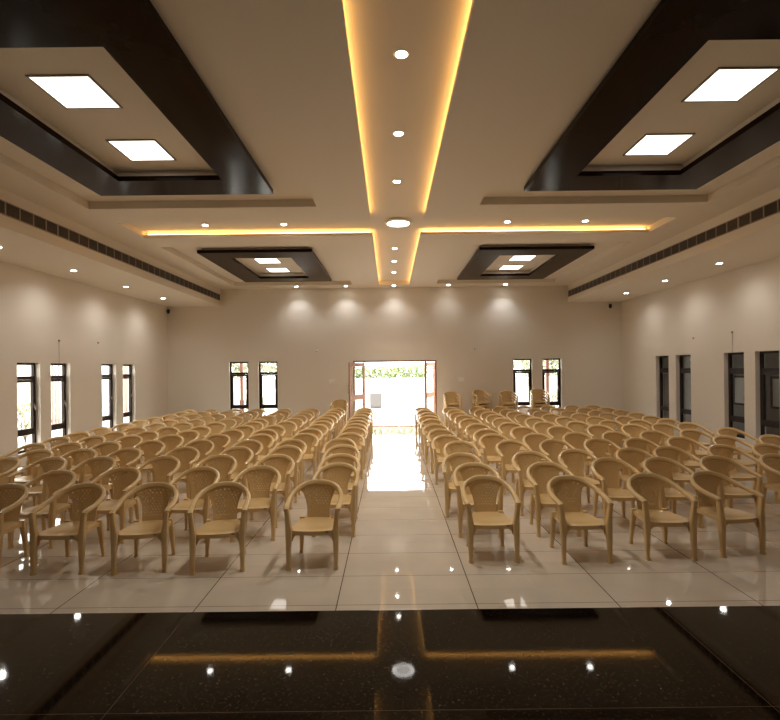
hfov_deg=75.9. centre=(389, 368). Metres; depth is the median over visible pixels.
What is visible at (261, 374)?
window
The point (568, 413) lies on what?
armchair
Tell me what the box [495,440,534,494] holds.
armchair
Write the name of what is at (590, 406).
armchair
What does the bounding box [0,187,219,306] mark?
ceiling
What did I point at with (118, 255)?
ceiling vent
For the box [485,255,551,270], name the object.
ceiling
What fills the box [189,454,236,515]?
armchair
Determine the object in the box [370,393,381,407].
base cabinet
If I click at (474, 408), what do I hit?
armchair
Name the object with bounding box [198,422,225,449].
armchair
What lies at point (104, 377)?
window
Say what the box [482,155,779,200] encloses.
ceiling
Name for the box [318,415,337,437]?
armchair
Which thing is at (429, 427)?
armchair
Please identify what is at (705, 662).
floor
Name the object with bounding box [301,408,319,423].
armchair
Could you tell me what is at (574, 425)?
armchair
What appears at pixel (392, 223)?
diffuser
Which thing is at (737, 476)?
armchair
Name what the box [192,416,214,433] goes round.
armchair
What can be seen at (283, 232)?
led strip
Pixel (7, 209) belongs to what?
ceiling vent
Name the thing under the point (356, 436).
armchair
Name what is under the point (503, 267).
recessed light
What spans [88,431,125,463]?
armchair
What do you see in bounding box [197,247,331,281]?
frame
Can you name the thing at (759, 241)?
ceiling
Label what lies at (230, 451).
armchair
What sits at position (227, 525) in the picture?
armchair
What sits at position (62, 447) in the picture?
armchair
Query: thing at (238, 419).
armchair
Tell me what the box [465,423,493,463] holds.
armchair
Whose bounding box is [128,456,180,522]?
armchair
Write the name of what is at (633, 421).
armchair
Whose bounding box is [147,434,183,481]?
armchair
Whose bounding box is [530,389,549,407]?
armchair
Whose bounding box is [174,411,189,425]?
armchair
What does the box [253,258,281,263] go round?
recessed light
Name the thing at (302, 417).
armchair
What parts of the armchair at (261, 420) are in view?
arm rail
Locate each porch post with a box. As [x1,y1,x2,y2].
[239,363,243,411]
[545,360,548,399]
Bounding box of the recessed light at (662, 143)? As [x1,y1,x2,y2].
[623,133,695,155]
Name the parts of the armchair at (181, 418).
arm rail, backrest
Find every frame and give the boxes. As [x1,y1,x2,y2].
[0,0,272,195]
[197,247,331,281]
[457,244,594,279]
[524,0,779,190]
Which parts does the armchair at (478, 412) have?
backrest, arm rail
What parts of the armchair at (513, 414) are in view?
backrest, arm rail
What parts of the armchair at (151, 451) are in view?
seat, arm rail, backrest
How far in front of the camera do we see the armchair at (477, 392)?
16.99 m
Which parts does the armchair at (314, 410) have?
arm rail, backrest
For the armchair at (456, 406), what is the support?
on the armchair
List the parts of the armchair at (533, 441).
backrest, arm rail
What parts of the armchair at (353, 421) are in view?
arm rail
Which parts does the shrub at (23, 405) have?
stem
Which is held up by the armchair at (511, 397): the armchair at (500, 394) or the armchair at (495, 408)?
the armchair at (500, 394)
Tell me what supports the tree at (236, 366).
on the ground at (389, 413)
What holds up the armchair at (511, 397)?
on the armchair
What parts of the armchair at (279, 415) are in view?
arm rail, backrest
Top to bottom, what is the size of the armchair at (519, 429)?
0.795 m
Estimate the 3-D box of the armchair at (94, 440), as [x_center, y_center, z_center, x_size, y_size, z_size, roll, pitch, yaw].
[-5.702,1.695,9.424,0.600,0.795,0.594,-1,0,1]
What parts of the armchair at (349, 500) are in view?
seat, arm rail, backrest, leg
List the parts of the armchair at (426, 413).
arm rail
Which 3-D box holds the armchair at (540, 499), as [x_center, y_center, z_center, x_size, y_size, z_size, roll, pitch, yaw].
[2.018,1.610,6.254,0.600,0.795,0.594,-1,0,0]
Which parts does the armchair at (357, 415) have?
arm rail, leg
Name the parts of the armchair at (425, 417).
backrest, arm rail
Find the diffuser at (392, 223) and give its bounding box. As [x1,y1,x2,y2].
[391,222,405,225]
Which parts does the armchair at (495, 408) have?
backrest, arm rail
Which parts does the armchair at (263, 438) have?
arm rail, backrest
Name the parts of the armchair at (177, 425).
arm rail, backrest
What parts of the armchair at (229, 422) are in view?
arm rail, backrest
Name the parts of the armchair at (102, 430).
arm rail, backrest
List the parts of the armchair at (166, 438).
leg, arm rail, backrest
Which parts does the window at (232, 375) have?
sash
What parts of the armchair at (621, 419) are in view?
backrest, arm rail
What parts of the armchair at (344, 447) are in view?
arm rail, backrest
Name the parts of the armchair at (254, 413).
arm rail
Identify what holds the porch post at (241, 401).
on the ground at (389, 413)
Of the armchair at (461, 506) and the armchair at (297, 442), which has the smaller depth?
the armchair at (461, 506)
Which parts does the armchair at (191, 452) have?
seat, arm rail, backrest, leg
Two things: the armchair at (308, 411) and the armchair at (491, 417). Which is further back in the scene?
the armchair at (308, 411)
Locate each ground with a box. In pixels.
[18,430,60,449]
[51,401,685,429]
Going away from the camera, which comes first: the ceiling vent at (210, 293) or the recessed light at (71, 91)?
the recessed light at (71, 91)
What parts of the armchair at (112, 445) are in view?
arm rail, backrest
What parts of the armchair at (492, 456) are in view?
leg, backrest, arm rail, seat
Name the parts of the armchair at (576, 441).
backrest, arm rail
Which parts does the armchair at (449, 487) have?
leg, seat, backrest, arm rail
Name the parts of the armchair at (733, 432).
backrest, arm rail, seat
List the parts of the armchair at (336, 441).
arm rail, backrest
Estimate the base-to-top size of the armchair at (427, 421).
0.795 m
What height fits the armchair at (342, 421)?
0.795 m
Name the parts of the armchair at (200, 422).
arm rail, backrest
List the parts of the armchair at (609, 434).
leg, backrest, arm rail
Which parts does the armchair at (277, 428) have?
arm rail, backrest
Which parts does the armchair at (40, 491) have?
leg, seat, arm rail, leg, leg, backrest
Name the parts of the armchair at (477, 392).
backrest, arm rail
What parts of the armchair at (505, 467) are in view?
leg, leg, backrest, seat, arm rail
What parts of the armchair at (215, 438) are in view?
arm rail, backrest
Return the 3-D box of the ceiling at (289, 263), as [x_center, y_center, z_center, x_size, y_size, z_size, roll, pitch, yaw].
[-3.268,-2.997,14.090,1.750,0.054,3.060,-1,0,0]
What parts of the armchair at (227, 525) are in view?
leg, leg, seat, arm rail, backrest, leg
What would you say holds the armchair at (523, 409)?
on the floor at (404, 553)
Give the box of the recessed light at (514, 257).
[508,255,536,260]
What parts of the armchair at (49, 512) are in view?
leg, arm rail, leg, seat, leg, backrest, leg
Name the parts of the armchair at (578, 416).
backrest, arm rail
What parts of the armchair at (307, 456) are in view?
arm rail, backrest, seat, leg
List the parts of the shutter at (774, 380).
panel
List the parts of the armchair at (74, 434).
arm rail, backrest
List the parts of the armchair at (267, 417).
backrest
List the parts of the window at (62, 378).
sash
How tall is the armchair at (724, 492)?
0.795 m
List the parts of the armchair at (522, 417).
backrest, arm rail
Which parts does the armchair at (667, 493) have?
backrest, leg, seat, arm rail, leg, leg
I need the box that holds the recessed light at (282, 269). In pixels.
[265,267,290,271]
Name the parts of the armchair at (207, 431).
arm rail, backrest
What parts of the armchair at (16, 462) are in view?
backrest, arm rail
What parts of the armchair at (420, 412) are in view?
arm rail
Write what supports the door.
in the wall at (286, 327)
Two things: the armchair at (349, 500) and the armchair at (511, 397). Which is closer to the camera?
the armchair at (349, 500)
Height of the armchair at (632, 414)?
0.795 m
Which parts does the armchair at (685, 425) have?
backrest, arm rail, seat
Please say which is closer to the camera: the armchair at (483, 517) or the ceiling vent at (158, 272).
the armchair at (483, 517)
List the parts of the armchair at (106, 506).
leg, arm rail, seat, leg, backrest, leg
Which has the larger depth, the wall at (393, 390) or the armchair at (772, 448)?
the wall at (393, 390)
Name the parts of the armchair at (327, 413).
arm rail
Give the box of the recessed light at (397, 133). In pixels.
[393,131,404,136]
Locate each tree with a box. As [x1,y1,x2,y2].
[232,363,276,379]
[514,360,557,376]
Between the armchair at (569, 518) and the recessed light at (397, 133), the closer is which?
the armchair at (569, 518)
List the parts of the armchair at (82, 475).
arm rail, seat, leg, backrest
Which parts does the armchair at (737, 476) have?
backrest, leg, arm rail, seat, leg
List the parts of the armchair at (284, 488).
leg, seat, arm rail, backrest, leg, leg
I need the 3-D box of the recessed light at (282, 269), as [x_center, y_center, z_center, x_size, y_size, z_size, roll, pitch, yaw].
[-3.363,-2.962,15.030,0.644,0.014,0.644,-1,0,0]
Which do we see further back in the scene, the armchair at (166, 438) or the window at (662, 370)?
the window at (662, 370)
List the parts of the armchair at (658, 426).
backrest, leg, arm rail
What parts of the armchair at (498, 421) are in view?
backrest, arm rail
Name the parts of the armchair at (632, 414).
backrest, arm rail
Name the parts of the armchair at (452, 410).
arm rail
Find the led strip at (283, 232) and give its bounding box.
[148,232,359,234]
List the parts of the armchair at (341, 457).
seat, arm rail, backrest, leg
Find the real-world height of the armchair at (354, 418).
0.795 m
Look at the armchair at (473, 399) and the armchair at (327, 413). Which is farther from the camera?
the armchair at (473, 399)
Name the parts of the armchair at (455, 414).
backrest, arm rail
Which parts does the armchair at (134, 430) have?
arm rail, backrest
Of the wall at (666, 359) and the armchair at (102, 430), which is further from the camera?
the wall at (666, 359)
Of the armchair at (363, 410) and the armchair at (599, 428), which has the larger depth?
the armchair at (363, 410)
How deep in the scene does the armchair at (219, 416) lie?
14.37 m
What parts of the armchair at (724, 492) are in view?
backrest, leg, leg, arm rail, seat, leg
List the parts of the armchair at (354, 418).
arm rail, leg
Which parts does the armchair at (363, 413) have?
arm rail, leg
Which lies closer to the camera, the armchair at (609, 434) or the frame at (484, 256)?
the armchair at (609, 434)
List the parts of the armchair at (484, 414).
backrest, arm rail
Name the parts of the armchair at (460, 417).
leg, backrest, arm rail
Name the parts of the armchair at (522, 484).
leg, leg, backrest, seat, arm rail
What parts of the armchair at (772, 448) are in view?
leg, backrest, arm rail, leg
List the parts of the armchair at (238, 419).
arm rail, backrest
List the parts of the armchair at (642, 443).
backrest, arm rail, seat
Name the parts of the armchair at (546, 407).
backrest, arm rail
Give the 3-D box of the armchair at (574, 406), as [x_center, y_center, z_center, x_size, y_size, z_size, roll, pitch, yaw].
[5.827,1.569,15.824,0.600,0.795,0.594,-1,0,2]
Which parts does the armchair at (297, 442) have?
arm rail, backrest, leg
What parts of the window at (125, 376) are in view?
sash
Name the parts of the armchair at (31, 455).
seat, arm rail, leg, backrest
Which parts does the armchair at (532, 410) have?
backrest, arm rail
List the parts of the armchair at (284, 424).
arm rail, backrest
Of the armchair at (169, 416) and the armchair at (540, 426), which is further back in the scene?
the armchair at (169, 416)
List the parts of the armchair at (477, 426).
backrest, arm rail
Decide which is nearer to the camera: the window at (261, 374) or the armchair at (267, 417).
the armchair at (267, 417)
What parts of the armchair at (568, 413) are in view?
backrest, arm rail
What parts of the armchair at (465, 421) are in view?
leg, backrest, arm rail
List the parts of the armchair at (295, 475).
arm rail, seat, backrest, leg, leg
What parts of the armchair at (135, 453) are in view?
arm rail, backrest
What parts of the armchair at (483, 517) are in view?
leg, backrest, arm rail, seat, leg, leg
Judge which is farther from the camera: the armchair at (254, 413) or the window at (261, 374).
the window at (261, 374)
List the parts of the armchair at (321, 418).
arm rail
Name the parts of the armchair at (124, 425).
arm rail, backrest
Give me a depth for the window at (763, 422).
11.01 m
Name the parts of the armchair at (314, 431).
arm rail, backrest, leg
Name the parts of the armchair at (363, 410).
arm rail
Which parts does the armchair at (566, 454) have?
backrest, arm rail, seat, leg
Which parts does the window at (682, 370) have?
sash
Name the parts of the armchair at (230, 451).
seat, arm rail, backrest, leg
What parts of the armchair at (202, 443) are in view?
arm rail, backrest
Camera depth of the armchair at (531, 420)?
12.29 m
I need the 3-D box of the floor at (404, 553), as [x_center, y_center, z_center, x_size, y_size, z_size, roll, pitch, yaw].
[0.193,2.128,6.750,16.360,0.200,21.960,-1,0,0]
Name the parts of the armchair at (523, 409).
backrest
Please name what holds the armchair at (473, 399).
on the armchair
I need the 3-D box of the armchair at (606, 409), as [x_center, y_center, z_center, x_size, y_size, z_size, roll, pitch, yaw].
[6.522,1.561,14.857,0.600,0.795,0.594,-1,0,2]
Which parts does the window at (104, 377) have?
sash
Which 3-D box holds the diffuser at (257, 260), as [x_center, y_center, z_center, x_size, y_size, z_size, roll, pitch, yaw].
[-3.363,-2.964,13.750,0.600,0.008,0.600,-1,0,0]
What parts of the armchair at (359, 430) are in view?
arm rail, backrest, leg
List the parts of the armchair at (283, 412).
backrest, arm rail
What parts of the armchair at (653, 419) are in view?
backrest, arm rail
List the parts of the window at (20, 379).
sash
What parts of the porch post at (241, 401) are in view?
post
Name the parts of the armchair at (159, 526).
leg, leg, arm rail, seat, backrest, leg, leg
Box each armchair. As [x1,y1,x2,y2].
[0,443,46,487]
[0,457,20,491]
[0,483,29,573]
[2,449,53,506]
[7,456,67,521]
[7,470,76,548]
[27,436,70,464]
[28,483,105,575]
[35,442,82,483]
[45,448,97,498]
[51,431,90,466]
[60,456,115,522]
[65,435,105,481]
[75,441,121,493]
[78,467,141,543]
[82,427,111,447]
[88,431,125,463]
[94,448,141,498]
[102,435,142,475]
[105,423,135,445]
[109,482,177,575]
[121,430,158,473]
[122,426,146,464]
[123,440,164,484]
[125,419,149,448]
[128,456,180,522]
[145,422,166,440]
[146,416,163,434]
[146,426,178,455]
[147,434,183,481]
[150,419,178,437]
[154,447,199,503]
[156,414,177,423]
[162,466,219,542]
[164,416,189,430]
[164,430,199,469]
[165,422,193,441]
[173,439,214,483]
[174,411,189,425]
[178,419,205,438]
[180,413,201,425]
[180,426,210,449]
[184,409,196,418]
[187,481,250,575]
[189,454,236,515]
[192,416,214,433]
[195,434,230,473]
[197,411,210,415]
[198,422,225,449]
[205,409,218,421]
[209,413,225,427]
[210,418,236,444]
[213,446,253,498]
[214,411,235,432]
[214,429,243,464]
[219,416,243,435]
[224,439,262,486]
[225,425,254,457]
[228,409,242,414]
[228,465,280,542]
[229,413,252,428]
[239,434,273,462]
[242,421,263,433]
[243,411,258,424]
[243,418,268,436]
[249,429,277,453]
[249,454,294,519]
[251,409,265,421]
[253,415,276,426]
[261,445,302,502]
[262,425,285,447]
[265,413,284,424]
[269,410,289,430]
[270,439,306,483]
[275,421,296,451]
[277,408,292,417]
[284,418,303,436]
[284,479,343,570]
[288,415,307,440]
[289,433,318,475]
[294,428,322,465]
[295,410,314,423]
[296,412,312,428]
[299,424,327,456]
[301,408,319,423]
[308,420,332,455]
[310,462,358,536]
[311,417,333,439]
[317,453,360,518]
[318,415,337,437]
[321,412,340,435]
[321,438,356,480]
[321,444,360,480]
[325,410,342,432]
[328,408,344,427]
[330,399,347,423]
[334,432,364,478]
[339,427,366,468]
[341,423,367,462]
[343,420,367,440]
[346,417,369,451]
[350,414,370,446]
[354,408,373,420]
[354,412,372,441]
[355,409,373,437]
[413,407,431,434]
[416,410,436,438]
[418,415,440,448]
[419,412,441,427]
[420,419,444,454]
[422,424,450,463]
[427,428,455,473]
[432,434,464,484]
[442,407,457,431]
[442,452,484,517]
[443,391,461,409]
[443,394,459,417]
[443,440,481,482]
[447,409,464,430]
[449,412,471,440]
[453,462,503,537]
[454,415,478,445]
[459,418,482,447]
[461,475,520,563]
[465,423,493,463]
[469,406,484,421]
[472,389,491,410]
[472,393,490,407]
[472,396,490,410]
[473,428,504,468]
[474,409,489,429]
[479,433,514,482]
[480,411,497,425]
[485,414,509,432]
[491,417,517,444]
[492,406,511,416]
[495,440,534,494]
[498,422,525,450]
[499,390,517,407]
[499,394,516,407]
[499,396,515,409]
[499,408,520,420]
[506,411,527,437]
[510,426,540,451]
[512,451,558,515]
[514,414,537,434]
[516,406,530,421]
[522,433,559,464]
[525,417,552,439]
[526,408,548,431]
[526,461,580,536]
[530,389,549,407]
[530,393,547,405]
[530,395,547,408]
[532,411,548,427]
[532,421,561,458]
[539,439,581,492]
[540,405,560,418]
[541,413,566,444]
[547,425,579,454]
[547,475,613,564]
[550,408,571,428]
[555,416,583,449]
[558,449,605,511]
[560,410,585,433]
[562,432,600,480]
[564,405,580,420]
[566,421,594,450]
[571,413,596,438]
[576,407,592,420]
[583,438,626,489]
[585,405,606,427]
[585,416,606,447]
[586,424,620,456]
[587,410,612,419]
[591,457,646,520]
[599,407,622,415]
[599,412,624,431]
[599,420,625,451]
[601,431,638,474]
[613,409,639,425]
[615,416,645,450]
[615,447,667,509]
[621,424,655,448]
[624,437,662,471]
[627,412,653,430]
[627,473,697,560]
[628,419,659,449]
[639,430,678,472]
[642,415,673,437]
[642,457,703,528]
[651,423,687,456]
[653,446,705,507]
[657,418,689,436]
[666,436,712,489]
[677,422,714,459]
[679,429,716,471]
[690,470,765,557]
[699,455,762,508]
[707,444,762,504]
[712,435,758,484]
[716,427,758,467]
[752,443,779,503]
[758,434,779,463]
[759,453,779,496]
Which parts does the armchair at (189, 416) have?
arm rail, backrest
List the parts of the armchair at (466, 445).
leg, backrest, arm rail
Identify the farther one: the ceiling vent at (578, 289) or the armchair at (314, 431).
the ceiling vent at (578, 289)
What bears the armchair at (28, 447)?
on the floor at (404, 553)
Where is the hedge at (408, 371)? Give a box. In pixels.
[355,364,432,377]
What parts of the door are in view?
frame, frame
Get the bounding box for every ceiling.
[0,0,779,281]
[0,47,212,170]
[0,153,313,205]
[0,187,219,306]
[123,217,670,283]
[238,258,303,272]
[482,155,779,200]
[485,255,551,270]
[568,187,779,302]
[587,39,779,165]
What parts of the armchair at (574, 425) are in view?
backrest, arm rail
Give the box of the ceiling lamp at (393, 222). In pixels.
[385,218,411,226]
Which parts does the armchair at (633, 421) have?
backrest, arm rail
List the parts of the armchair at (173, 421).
arm rail, backrest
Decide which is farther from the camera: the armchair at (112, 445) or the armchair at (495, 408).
the armchair at (495, 408)
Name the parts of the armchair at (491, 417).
backrest, arm rail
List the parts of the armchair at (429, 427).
leg, backrest, arm rail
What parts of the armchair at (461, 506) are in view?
leg, backrest, arm rail, seat, leg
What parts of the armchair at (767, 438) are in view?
arm rail, backrest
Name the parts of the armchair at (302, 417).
arm rail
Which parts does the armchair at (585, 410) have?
backrest, arm rail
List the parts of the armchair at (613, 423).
backrest, arm rail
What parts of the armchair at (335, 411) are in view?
arm rail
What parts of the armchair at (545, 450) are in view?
backrest, arm rail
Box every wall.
[0,261,167,467]
[17,365,30,436]
[54,376,556,405]
[102,366,123,421]
[167,286,621,427]
[621,256,779,453]
[663,357,684,417]
[684,353,779,435]
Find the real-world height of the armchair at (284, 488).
0.795 m
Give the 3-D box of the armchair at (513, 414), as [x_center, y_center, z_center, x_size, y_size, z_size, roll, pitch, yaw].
[3.510,1.594,13.777,0.600,0.795,0.594,-1,0,-2]
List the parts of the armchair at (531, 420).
backrest, arm rail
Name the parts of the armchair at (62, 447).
arm rail, leg, backrest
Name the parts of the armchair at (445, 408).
arm rail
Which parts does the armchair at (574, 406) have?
backrest, arm rail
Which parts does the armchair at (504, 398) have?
backrest, arm rail, seat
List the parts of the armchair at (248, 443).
arm rail, backrest, leg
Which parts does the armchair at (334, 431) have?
arm rail, leg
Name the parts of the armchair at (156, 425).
arm rail, backrest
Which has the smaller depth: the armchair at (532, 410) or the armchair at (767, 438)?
the armchair at (767, 438)
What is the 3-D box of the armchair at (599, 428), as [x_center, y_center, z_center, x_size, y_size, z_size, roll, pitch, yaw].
[4.397,1.584,10.364,0.600,0.795,0.594,-1,0,3]
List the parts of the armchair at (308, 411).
arm rail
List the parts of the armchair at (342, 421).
arm rail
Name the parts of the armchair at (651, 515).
leg, leg, backrest, seat, arm rail, leg, leg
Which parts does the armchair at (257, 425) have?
arm rail, backrest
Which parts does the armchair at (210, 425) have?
arm rail, backrest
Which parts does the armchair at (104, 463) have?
leg, seat, arm rail, leg, backrest, leg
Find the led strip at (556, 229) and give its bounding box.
[423,229,632,231]
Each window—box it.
[17,363,35,453]
[51,363,66,443]
[102,364,112,430]
[123,364,132,428]
[230,362,248,410]
[259,362,277,411]
[513,359,531,405]
[542,358,560,412]
[659,356,668,417]
[679,355,690,422]
[728,352,744,438]
[760,351,779,444]
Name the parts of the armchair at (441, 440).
leg, seat, backrest, arm rail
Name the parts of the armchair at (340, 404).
arm rail, backrest, leg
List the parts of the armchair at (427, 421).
leg, backrest, arm rail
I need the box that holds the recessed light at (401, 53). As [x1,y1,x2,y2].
[393,49,408,58]
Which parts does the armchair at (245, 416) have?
arm rail, backrest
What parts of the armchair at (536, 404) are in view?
seat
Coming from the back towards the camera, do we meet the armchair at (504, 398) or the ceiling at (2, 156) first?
the armchair at (504, 398)
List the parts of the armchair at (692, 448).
backrest, leg, arm rail, seat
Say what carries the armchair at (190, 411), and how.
on the floor at (404, 553)
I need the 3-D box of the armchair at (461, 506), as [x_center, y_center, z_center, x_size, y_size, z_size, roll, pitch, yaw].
[1.088,1.621,6.254,0.600,0.795,0.594,-1,0,2]
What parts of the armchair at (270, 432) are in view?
arm rail, backrest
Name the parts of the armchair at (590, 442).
leg, backrest, arm rail, leg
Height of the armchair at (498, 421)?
0.795 m
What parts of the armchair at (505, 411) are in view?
backrest, arm rail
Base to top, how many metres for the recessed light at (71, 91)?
0.014 m
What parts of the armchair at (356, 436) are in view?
backrest, arm rail, leg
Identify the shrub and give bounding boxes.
[17,402,30,443]
[550,389,558,411]
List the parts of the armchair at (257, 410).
arm rail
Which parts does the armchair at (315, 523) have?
leg, leg, seat, arm rail, backrest, leg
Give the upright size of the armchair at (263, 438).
0.795 m
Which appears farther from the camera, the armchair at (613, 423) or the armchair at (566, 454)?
the armchair at (613, 423)
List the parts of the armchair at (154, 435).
arm rail, backrest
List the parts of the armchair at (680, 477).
backrest, leg, arm rail, seat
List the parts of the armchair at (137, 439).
arm rail, backrest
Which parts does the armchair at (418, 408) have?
leg, arm rail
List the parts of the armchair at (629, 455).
leg, seat, backrest, leg, arm rail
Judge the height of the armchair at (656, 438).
0.795 m
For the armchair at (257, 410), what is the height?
0.795 m
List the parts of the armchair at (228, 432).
arm rail, backrest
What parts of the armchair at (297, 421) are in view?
arm rail, backrest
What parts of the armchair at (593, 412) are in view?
backrest, arm rail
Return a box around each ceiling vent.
[0,199,57,235]
[58,224,113,258]
[114,249,153,274]
[154,266,183,285]
[184,279,206,295]
[207,289,219,300]
[568,285,581,296]
[581,274,605,290]
[606,261,636,281]
[637,243,679,268]
[679,217,737,251]
[738,198,779,228]
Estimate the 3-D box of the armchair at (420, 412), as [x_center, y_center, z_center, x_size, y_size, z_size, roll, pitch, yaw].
[1.069,1.621,14.644,0.600,0.795,0.594,-1,0,-3]
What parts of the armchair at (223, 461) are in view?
leg, arm rail, backrest, leg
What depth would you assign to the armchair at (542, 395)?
16.92 m
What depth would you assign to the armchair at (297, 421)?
12.78 m
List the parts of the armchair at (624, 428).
backrest, arm rail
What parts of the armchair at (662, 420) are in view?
backrest, arm rail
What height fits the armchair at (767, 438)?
0.795 m
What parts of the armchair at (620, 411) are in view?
backrest, arm rail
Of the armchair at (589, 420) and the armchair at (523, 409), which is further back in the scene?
the armchair at (523, 409)
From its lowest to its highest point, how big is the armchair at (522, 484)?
0.795 m
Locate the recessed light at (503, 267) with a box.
[498,265,523,269]
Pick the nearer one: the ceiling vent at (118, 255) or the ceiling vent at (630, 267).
the ceiling vent at (118, 255)
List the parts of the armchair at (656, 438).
leg, backrest, arm rail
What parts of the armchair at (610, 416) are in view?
backrest, arm rail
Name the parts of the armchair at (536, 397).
backrest, arm rail, seat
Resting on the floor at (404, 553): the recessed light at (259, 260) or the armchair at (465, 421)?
the armchair at (465, 421)
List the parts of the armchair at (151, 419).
arm rail, backrest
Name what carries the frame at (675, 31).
attached to the ceiling at (411, 95)
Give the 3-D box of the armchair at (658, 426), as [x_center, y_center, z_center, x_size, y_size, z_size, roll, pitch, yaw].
[5.868,1.568,10.564,0.600,0.795,0.594,-1,0,-1]
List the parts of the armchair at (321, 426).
arm rail, backrest, leg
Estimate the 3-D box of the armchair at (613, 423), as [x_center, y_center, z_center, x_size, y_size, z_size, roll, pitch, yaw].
[5.017,1.577,11.254,0.600,0.795,0.594,-1,0,3]
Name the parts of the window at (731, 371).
sash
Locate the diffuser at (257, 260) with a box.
[255,259,279,262]
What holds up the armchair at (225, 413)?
on the floor at (404, 553)
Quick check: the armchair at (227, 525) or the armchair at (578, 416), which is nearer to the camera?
the armchair at (227, 525)
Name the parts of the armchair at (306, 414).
arm rail, backrest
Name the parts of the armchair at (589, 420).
backrest, arm rail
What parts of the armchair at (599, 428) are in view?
backrest, arm rail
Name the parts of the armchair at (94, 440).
arm rail, backrest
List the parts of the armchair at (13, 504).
leg, backrest, seat, arm rail, leg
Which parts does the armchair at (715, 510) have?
backrest, leg, seat, arm rail, leg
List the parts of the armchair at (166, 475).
leg, arm rail, backrest, leg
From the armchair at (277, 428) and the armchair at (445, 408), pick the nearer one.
the armchair at (277, 428)
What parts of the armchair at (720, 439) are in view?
backrest, arm rail, seat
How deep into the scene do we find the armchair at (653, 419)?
12.46 m
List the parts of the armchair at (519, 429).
backrest, arm rail, seat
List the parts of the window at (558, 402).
sash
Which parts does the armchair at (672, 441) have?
backrest, leg, arm rail, seat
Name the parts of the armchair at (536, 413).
backrest, arm rail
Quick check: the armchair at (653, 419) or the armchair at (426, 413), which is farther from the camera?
the armchair at (426, 413)
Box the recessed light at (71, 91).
[25,74,122,108]
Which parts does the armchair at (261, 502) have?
leg, seat, arm rail, backrest, leg, leg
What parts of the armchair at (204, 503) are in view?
leg, seat, arm rail, backrest, leg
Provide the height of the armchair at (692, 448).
0.795 m
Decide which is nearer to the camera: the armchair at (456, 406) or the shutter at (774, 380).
the shutter at (774, 380)
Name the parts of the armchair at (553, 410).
backrest, arm rail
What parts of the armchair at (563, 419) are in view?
backrest, arm rail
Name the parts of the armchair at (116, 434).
arm rail, backrest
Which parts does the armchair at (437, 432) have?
leg, backrest, arm rail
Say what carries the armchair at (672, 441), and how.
on the floor at (404, 553)
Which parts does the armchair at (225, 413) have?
arm rail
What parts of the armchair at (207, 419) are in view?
arm rail, backrest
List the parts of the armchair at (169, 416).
arm rail, backrest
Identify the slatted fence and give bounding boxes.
[51,365,60,423]
[124,366,127,411]
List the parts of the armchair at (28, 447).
seat, arm rail, leg, backrest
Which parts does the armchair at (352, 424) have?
arm rail, leg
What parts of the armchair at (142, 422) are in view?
arm rail, backrest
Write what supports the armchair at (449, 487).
on the floor at (404, 553)
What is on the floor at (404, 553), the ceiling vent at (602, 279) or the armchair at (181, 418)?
the armchair at (181, 418)
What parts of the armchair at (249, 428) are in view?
arm rail, backrest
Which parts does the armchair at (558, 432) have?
backrest, arm rail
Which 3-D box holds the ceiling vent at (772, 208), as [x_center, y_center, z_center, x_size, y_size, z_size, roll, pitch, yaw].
[6.210,-2.599,7.999,0.021,0.216,1.818,-1,0,0]
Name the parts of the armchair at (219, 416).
arm rail, backrest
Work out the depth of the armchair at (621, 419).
12.41 m
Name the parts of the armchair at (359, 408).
arm rail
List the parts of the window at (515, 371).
sash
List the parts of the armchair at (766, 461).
leg, arm rail, backrest, seat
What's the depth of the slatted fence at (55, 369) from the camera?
17.82 m
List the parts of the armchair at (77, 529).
leg, arm rail, leg, seat, leg, backrest, leg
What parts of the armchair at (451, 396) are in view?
backrest, arm rail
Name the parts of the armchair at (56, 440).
arm rail, backrest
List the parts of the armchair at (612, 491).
leg, leg, backrest, arm rail, seat, leg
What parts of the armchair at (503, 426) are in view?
backrest, arm rail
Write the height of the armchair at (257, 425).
0.795 m
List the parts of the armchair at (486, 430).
backrest, arm rail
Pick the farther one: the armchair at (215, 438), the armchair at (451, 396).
the armchair at (451, 396)
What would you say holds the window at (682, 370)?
in the wall at (744, 301)
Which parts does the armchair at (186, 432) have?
arm rail, backrest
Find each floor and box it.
[0,426,779,613]
[0,606,779,719]
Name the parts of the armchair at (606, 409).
backrest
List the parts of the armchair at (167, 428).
arm rail, backrest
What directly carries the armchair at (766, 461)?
on the floor at (404, 553)
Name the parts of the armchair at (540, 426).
arm rail, backrest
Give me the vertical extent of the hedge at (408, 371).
2.366 m
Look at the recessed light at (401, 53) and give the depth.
4.71 m
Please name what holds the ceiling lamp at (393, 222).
attached to the ceiling at (411, 95)
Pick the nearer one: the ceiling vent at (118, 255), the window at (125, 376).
the ceiling vent at (118, 255)
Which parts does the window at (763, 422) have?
sash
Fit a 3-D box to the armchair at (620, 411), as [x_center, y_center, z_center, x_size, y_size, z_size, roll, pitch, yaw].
[6.549,1.561,13.963,0.600,0.795,0.594,-1,0,-4]
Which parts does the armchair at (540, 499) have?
leg, leg, backrest, arm rail, seat, leg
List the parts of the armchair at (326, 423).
arm rail, backrest, leg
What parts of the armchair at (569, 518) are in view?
leg, leg, backrest, seat, arm rail, leg, leg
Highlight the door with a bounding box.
[348,360,436,426]
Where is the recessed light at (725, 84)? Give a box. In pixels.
[681,66,779,101]
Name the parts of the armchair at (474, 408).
backrest, arm rail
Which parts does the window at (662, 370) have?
sash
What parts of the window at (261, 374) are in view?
sash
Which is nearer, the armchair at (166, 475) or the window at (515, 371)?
the armchair at (166, 475)
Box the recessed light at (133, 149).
[106,139,176,160]
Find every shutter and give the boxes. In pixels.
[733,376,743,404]
[770,376,779,408]
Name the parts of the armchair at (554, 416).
backrest, arm rail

